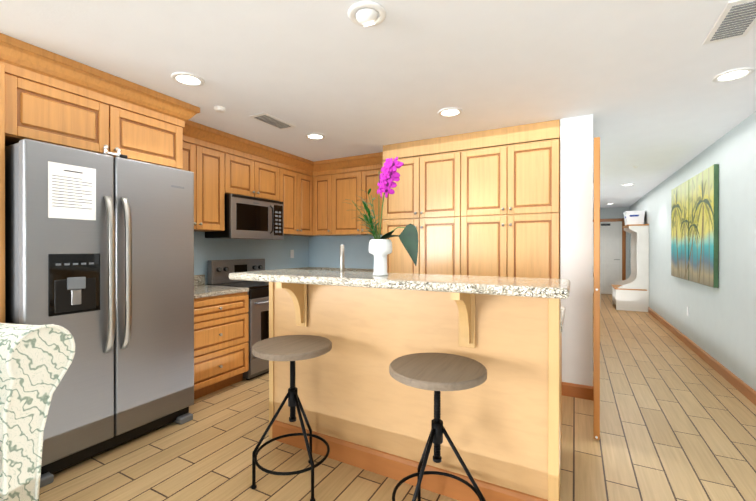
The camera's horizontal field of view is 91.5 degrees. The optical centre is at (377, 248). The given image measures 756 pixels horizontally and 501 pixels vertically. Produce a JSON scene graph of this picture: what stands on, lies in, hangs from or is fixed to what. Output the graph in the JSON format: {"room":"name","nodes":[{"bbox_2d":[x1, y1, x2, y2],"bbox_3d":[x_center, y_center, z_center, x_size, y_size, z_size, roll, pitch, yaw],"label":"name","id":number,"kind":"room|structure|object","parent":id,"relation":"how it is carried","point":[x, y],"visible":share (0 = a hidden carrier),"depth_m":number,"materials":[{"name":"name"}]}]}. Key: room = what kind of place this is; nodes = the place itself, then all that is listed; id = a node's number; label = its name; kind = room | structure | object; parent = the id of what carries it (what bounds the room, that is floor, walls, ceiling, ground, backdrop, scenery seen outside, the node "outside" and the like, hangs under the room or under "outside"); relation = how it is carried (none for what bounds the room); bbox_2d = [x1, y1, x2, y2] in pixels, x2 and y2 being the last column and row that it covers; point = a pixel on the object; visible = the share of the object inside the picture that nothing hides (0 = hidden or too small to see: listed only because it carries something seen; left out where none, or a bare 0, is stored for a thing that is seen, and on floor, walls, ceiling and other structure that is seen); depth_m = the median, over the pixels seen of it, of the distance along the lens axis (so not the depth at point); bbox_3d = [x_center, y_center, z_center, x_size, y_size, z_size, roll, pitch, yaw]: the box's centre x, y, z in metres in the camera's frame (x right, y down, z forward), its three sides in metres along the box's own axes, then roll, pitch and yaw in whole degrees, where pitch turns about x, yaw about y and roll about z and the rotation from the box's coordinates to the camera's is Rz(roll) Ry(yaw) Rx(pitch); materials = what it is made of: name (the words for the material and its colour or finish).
{"room":"kitchen","nodes":[
{"label":"kitchen","id":0,"kind":"room"},
{"bbox_2d":[194,231,308,284],"bbox_3d":[-1.873,0.069,3.939,0.110,2.440,3.640,0,0,28],"label":"wall","id":1,"kind":"structure","parent":0,"point":[274,254],"depth_m":4.49,"materials":[{"name":"paint"}]},
{"bbox_2d":[182,140,225,231],"bbox_3d":[-1.852,-0.590,3.496,0.336,0.820,0.680,0,0,28],"label":"upper cabinet","id":2,"kind":"object","parent":1,"relation":"attached to","point":[208,166],"depth_m":3.55,"materials":[{"name":"brown wood"}]},
{"bbox_2d":[183,120,269,151],"bbox_3d":[-1.173,-1.063,3.134,1.244,0.171,0.683,0,0,28],"label":"crown molding","id":3,"kind":"structure","parent":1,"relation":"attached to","point":[204,136],"depth_m":3.57,"materials":[{"name":"brown wood"}]},
{"bbox_2d":[205,184,277,239],"bbox_3d":[-1.495,-0.373,4.028,0.454,0.513,0.570,0,0,28],"label":"upper cabinet","id":4,"kind":"object","parent":1,"relation":"attached to","point":[245,188],"depth_m":3.92,"materials":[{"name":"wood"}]},
{"bbox_2d":[205,194,283,239],"bbox_3d":[-1.451,-0.332,4.109,0.454,0.450,0.756,0,0,28],"label":"microwave","id":5,"kind":"object","parent":4,"relation":"in","point":[245,216],"depth_m":3.92,"materials":[{"name":"silver metal"}]},
{"bbox_2d":[226,152,277,191],"bbox_3d":[-1.507,-0.784,4.139,0.336,0.435,0.780,0,0,28],"label":"upper cabinet","id":6,"kind":"object","parent":1,"relation":"attached to","point":[250,173],"depth_m":4.02,"materials":[{"name":"brown wood"}]},
{"bbox_2d":[230,147,294,159],"bbox_3d":[-0.920,-1.064,3.606,1.244,0.171,0.387,0,0,28],"label":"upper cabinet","id":7,"kind":"object","parent":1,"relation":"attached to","point":[270,153],"depth_m":4.11,"materials":[{"name":"brown wood"}]},
{"bbox_2d":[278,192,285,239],"bbox_3d":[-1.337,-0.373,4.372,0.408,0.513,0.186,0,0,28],"label":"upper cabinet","id":8,"kind":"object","parent":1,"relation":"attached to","point":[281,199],"depth_m":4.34,"materials":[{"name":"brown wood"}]},
{"bbox_2d":[290,250,293,257],"bbox_3d":[-1.187,0.068,5.098,0.006,0.115,0.070,0,0,28],"label":"outlet","id":9,"kind":"object","parent":1,"relation":"attached to","point":[291,253],"visible":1,"depth_m":5.09,"materials":[{"name":"white plastic"}]},
{"bbox_2d":[278,168,313,235],"bbox_3d":[-1.142,-0.593,4.755,0.401,0.820,0.650,0,0,28],"label":"upper cabinet","id":10,"kind":"object","parent":1,"relation":"attached to","point":[298,188],"depth_m":4.70,"materials":[{"name":"brown wood"}]},
{"bbox_2d":[258,154,369,167],"bbox_3d":[-0.738,-1.065,3.946,1.244,0.171,0.386,0,0,28],"label":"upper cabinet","id":11,"kind":"object","parent":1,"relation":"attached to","point":[287,161],"depth_m":4.54,"materials":[{"name":"brown wood"}]},
{"bbox_2d":[294,152,382,175],"bbox_3d":[-0.494,-1.066,4.403,1.244,0.171,0.650,0,0,28],"label":"crown molding","id":12,"kind":"structure","parent":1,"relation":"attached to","point":[375,160],"depth_m":4.67,"materials":[{"name":"brown wood"}]},
{"bbox_2d":[309,235,382,268],"bbox_3d":[0.480,0.067,4.683,3.340,2.440,0.110,0,0,28],"label":"wall","id":13,"kind":"structure","parent":0,"point":[324,251],"depth_m":5.17,"materials":[{"name":"paint"}]},
{"bbox_2d":[314,172,333,235],"bbox_3d":[-0.657,-0.593,5.005,0.391,0.820,0.381,0,0,28],"label":"upper cabinet","id":14,"kind":"object","parent":13,"relation":"attached to","point":[323,185],"depth_m":4.87,"materials":[{"name":"brown wood"}]},
{"bbox_2d":[334,168,382,235],"bbox_3d":[-0.151,-0.593,4.760,0.975,0.820,0.337,0,0,28],"label":"upper cabinet","id":15,"kind":"object","parent":13,"relation":"attached to","point":[347,185],"depth_m":4.65,"materials":[{"name":"brown wood"}]},
{"bbox_2d":[0,0,755,207],"bbox_3d":[-0.040,-1.205,5.298,7.940,0.100,15.450,0,0,28],"label":"ceiling","id":16,"kind":"structure","parent":0,"point":[634,77],"depth_m":2.30,"materials":[{"name":"paint"}]},
{"bbox_2d":[171,72,204,86],"bbox_3d":[-1.282,-1.143,2.487,0.204,0.010,0.204,0,0,28],"label":"recessed light","id":17,"kind":"object","parent":16,"relation":"in","point":[188,79],"visible":0.96,"depth_m":2.48,"materials":[{"name":"white glass"}]},
{"bbox_2d":[214,106,225,112],"bbox_3d":[-1.290,-1.134,3.001,0.090,0.030,0.090,0,0,28],"label":"smoke detector","id":18,"kind":"object","parent":16,"relation":"attached to","point":[219,109],"visible":1,"depth_m":2.98,"materials":[{"name":"white plastic"}]},
{"bbox_2d":[249,113,295,129],"bbox_3d":[-0.942,-1.144,3.314,0.180,0.012,0.400,0,0,28],"label":"ceiling vent","id":19,"kind":"object","parent":16,"relation":"in","point":[268,119],"visible":1,"depth_m":3.29,"materials":[{"name":"white metal"}]},
{"bbox_2d":[305,133,324,139],"bbox_3d":[-0.639,-1.146,3.753,0.204,0.010,0.204,0,0,28],"label":"recessed light","id":20,"kind":"object","parent":16,"relation":"in","point":[315,136],"visible":1,"depth_m":3.76,"materials":[{"name":"white glass"}]},
{"bbox_2d":[348,1,385,26],"bbox_3d":[-0.052,-1.141,1.796,0.188,0.102,0.188,0,0,28],"label":"spotlight","id":21,"kind":"object","parent":16,"relation":"attached to","point":[367,13],"visible":1,"depth_m":1.76,"materials":[{"name":"white"}]},
{"bbox_2d":[438,107,461,116],"bbox_3d":[0.604,-1.145,3.089,0.204,0.010,0.204,0,0,28],"label":"recessed light","id":22,"kind":"object","parent":16,"relation":"in","point":[450,112],"visible":1,"depth_m":3.08,"materials":[{"name":"white glass"}]},
{"bbox_2d":[703,0,755,44],"bbox_3d":[1.796,-1.141,1.839,0.180,0.012,0.400,0,0,28],"label":"ceiling vent","id":23,"kind":"object","parent":16,"relation":"in","point":[736,18],"visible":1,"depth_m":1.85,"materials":[{"name":"white metal"}]},
{"bbox_2d":[712,67,754,82],"bbox_3d":[2.336,-1.143,2.424,0.204,0.010,0.204,0,0,28],"label":"recessed light","id":24,"kind":"object","parent":16,"relation":"in","point":[732,74],"visible":1,"depth_m":2.42,"materials":[{"name":"white glass"}]},
{"bbox_2d":[39,293,755,500],"bbox_3d":[-0.040,1.335,5.304,7.940,0.100,15.450,0,0,28],"label":"floor","id":25,"kind":"structure","parent":0,"point":[677,419],"depth_m":2.36,"materials":[{"name":"brown wood"}]},
{"bbox_2d":[0,323,74,500],"bbox_3d":[-2.071,0.809,1.410,0.903,0.970,1.096,0,0,13],"label":"armchair","id":26,"kind":"object","parent":25,"relation":"on","point":[36,361],"visible":1,"depth_m":1.65,"materials":[{"name":"fabric"}]},
{"bbox_2d":[5,139,193,487],"bbox_3d":[-1.974,0.326,2.557,0.916,1.932,0.985,0,0,28],"label":"fridge","id":27,"kind":"object","parent":25,"relation":"on","point":[99,257],"visible":0.94,"depth_m":2.25,"materials":[{"name":"silver metal"}]},
{"bbox_2d":[0,33,199,322],"bbox_3d":[-2.080,0.072,2.615,0.763,2.438,1.268,0,0,28],"label":"tall cabinet","id":28,"kind":"object","parent":25,"relation":"on","point":[46,96],"visible":0.79,"depth_m":2.31,"materials":[{"name":"brown wood"}]},
{"bbox_2d":[194,275,248,399],"bbox_3d":[-1.688,0.780,3.418,0.699,1.020,0.683,0,0,28],"label":"base cabinet","id":29,"kind":"object","parent":25,"relation":"on","point":[221,337],"visible":0.56,"depth_m":3.30,"materials":[{"name":"brown wood"}]},
{"bbox_2d":[207,259,268,379],"bbox_3d":[-1.313,0.703,4.038,0.687,1.170,0.756,0,0,28],"label":"range","id":30,"kind":"object","parent":25,"relation":"on","point":[219,271],"visible":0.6,"depth_m":3.74,"materials":[{"name":"silver metal"}]},
{"bbox_2d":[251,335,331,500],"bbox_3d":[-0.471,0.908,2.036,0.430,0.770,0.432,0,0,28],"label":"stool","id":31,"kind":"object","parent":25,"relation":"on","point":[292,349],"visible":1,"depth_m":1.99,"materials":[{"name":"beige wood"}]},
{"bbox_2d":[274,267,373,271],"bbox_3d":[-0.559,0.777,4.620,1.559,1.020,0.973,0,0,28],"label":"base cabinet","id":32,"kind":"object","parent":25,"relation":"on","point":[337,269],"depth_m":5.16,"materials":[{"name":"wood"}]},
{"bbox_2d":[246,268,564,500],"bbox_3d":[0.185,0.745,2.374,1.786,1.094,1.051,0,0,28],"label":"kitchen island","id":33,"kind":"object","parent":25,"relation":"on","point":[365,410],"depth_m":2.00,"materials":[{"name":"brown wood"}]},
{"bbox_2d":[229,269,570,299],"bbox_3d":[0.015,0.176,2.137,1.950,0.045,0.520,0,0,28],"label":"island countertop","id":34,"kind":"structure","parent":33,"relation":"on","point":[531,288],"depth_m":1.86,"materials":[{"name":"beige stone"}]},
{"bbox_2d":[340,244,344,270],"bbox_3d":[-0.229,0.171,2.623,0.179,0.409,0.160,0,0,28],"label":"faucet","id":35,"kind":"object","parent":34,"relation":"on","point":[342,267],"depth_m":2.56,"materials":[{"name":"silver metal"}]},
{"bbox_2d":[343,156,417,275],"bbox_3d":[0.019,-0.189,2.155,0.503,0.682,0.253,0,0,28],"label":"vase","id":36,"kind":"object","parent":34,"relation":"on","point":[380,249],"visible":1,"depth_m":2.10,"materials":[{"name":"white ceramic"}]},
{"bbox_2d":[383,133,466,274],"bbox_3d":[0.620,0.069,4.156,0.944,2.438,0.676,0,0,28],"label":"tall cabinet","id":37,"kind":"object","parent":25,"relation":"on","point":[430,195],"depth_m":3.81,"materials":[{"name":"brown wood"}]},
{"bbox_2d":[389,353,486,500],"bbox_3d":[0.266,0.909,1.653,0.430,0.770,0.430,0,0,28],"label":"stool","id":38,"kind":"object","parent":25,"relation":"on","point":[436,373],"visible":1,"depth_m":1.62,"materials":[{"name":"beige wood"}]},
{"bbox_2d":[467,119,559,278],"bbox_3d":[1.343,0.070,3.770,0.944,2.438,0.676,0,0,28],"label":"tall cabinet","id":39,"kind":"object","parent":25,"relation":"on","point":[483,203],"depth_m":3.43,"materials":[{"name":"brown wood"}]},
{"bbox_2d":[611,210,648,311],"bbox_3d":[5.453,0.236,8.006,0.580,2.087,0.920,0,0,28],"label":"hall tree","id":40,"kind":"object","parent":25,"relation":"on","point":[631,293],"visible":1,"depth_m":7.60,"materials":[{"name":"white paint"}]},
{"bbox_2d":[560,114,592,385],"bbox_3d":[3.750,0.062,6.994,0.250,2.440,8.590,0,0,28],"label":"wall","id":41,"kind":"structure","parent":0,"point":[576,201],"depth_m":3.20,"materials":[{"name":"paint"}]},
{"bbox_2d":[562,380,593,400],"bbox_3d":[3.754,1.224,6.986,0.266,0.115,8.606,0,0,28],"label":"baseboard","id":42,"kind":"structure","parent":41,"relation":"attached to","point":[578,391],"depth_m":3.19,"materials":[{"name":"brown wood"}]},
{"bbox_2d":[593,137,599,439],"bbox_3d":[1.659,0.265,2.796,0.066,2.028,0.771,0,0,28],"label":"open door","id":43,"kind":"structure","parent":41,"relation":"in","point":[596,276],"depth_m":2.47,"materials":[{"name":"brown wood"}]},
{"bbox_2d":[593,207,629,278],"bbox_3d":[4.816,0.052,11.380,4.895,2.440,0.150,0,0,28],"label":"wall","id":44,"kind":"structure","parent":0,"point":[612,213],"depth_m":10.27,"materials":[{"name":"paint"}]},
{"bbox_2d":[593,218,625,293],"bbox_3d":[6.425,0.211,10.377,0.930,2.125,0.095,0,0,28],"label":"end door","id":45,"kind":"structure","parent":44,"relation":"in","point":[612,251],"depth_m":10.33,"materials":[{"name":"white paint"}]},
{"bbox_2d":[629,111,755,390],"bbox_3d":[3.415,0.070,3.454,0.105,2.440,15.450,0,0,28],"label":"wall","id":46,"kind":"structure","parent":0,"point":[718,324],"depth_m":3.72,"materials":[{"name":"paint"}]},
{"bbox_2d":[671,180,688,280],"bbox_3d":[4.230,-0.244,5.141,0.043,1.300,0.966,0,0,28],"label":"framed picture","id":47,"kind":"object","parent":46,"relation":"attached to","point":[679,228],"visible":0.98,"depth_m":5.09,"materials":[{"name":"fabric"}]},
{"bbox_2d":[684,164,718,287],"bbox_3d":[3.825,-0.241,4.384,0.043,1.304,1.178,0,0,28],"label":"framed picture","id":48,"kind":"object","parent":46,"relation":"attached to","point":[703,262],"visible":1,"depth_m":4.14,"materials":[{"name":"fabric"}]},
{"bbox_2d":[648,307,755,405],"bbox_3d":[3.350,1.237,3.464,0.016,0.105,15.200,0,0,28],"label":"baseboard","id":49,"kind":"structure","parent":46,"relation":"attached to","point":[741,386],"depth_m":3.98,"materials":[{"name":"brown wood"}]}
]}

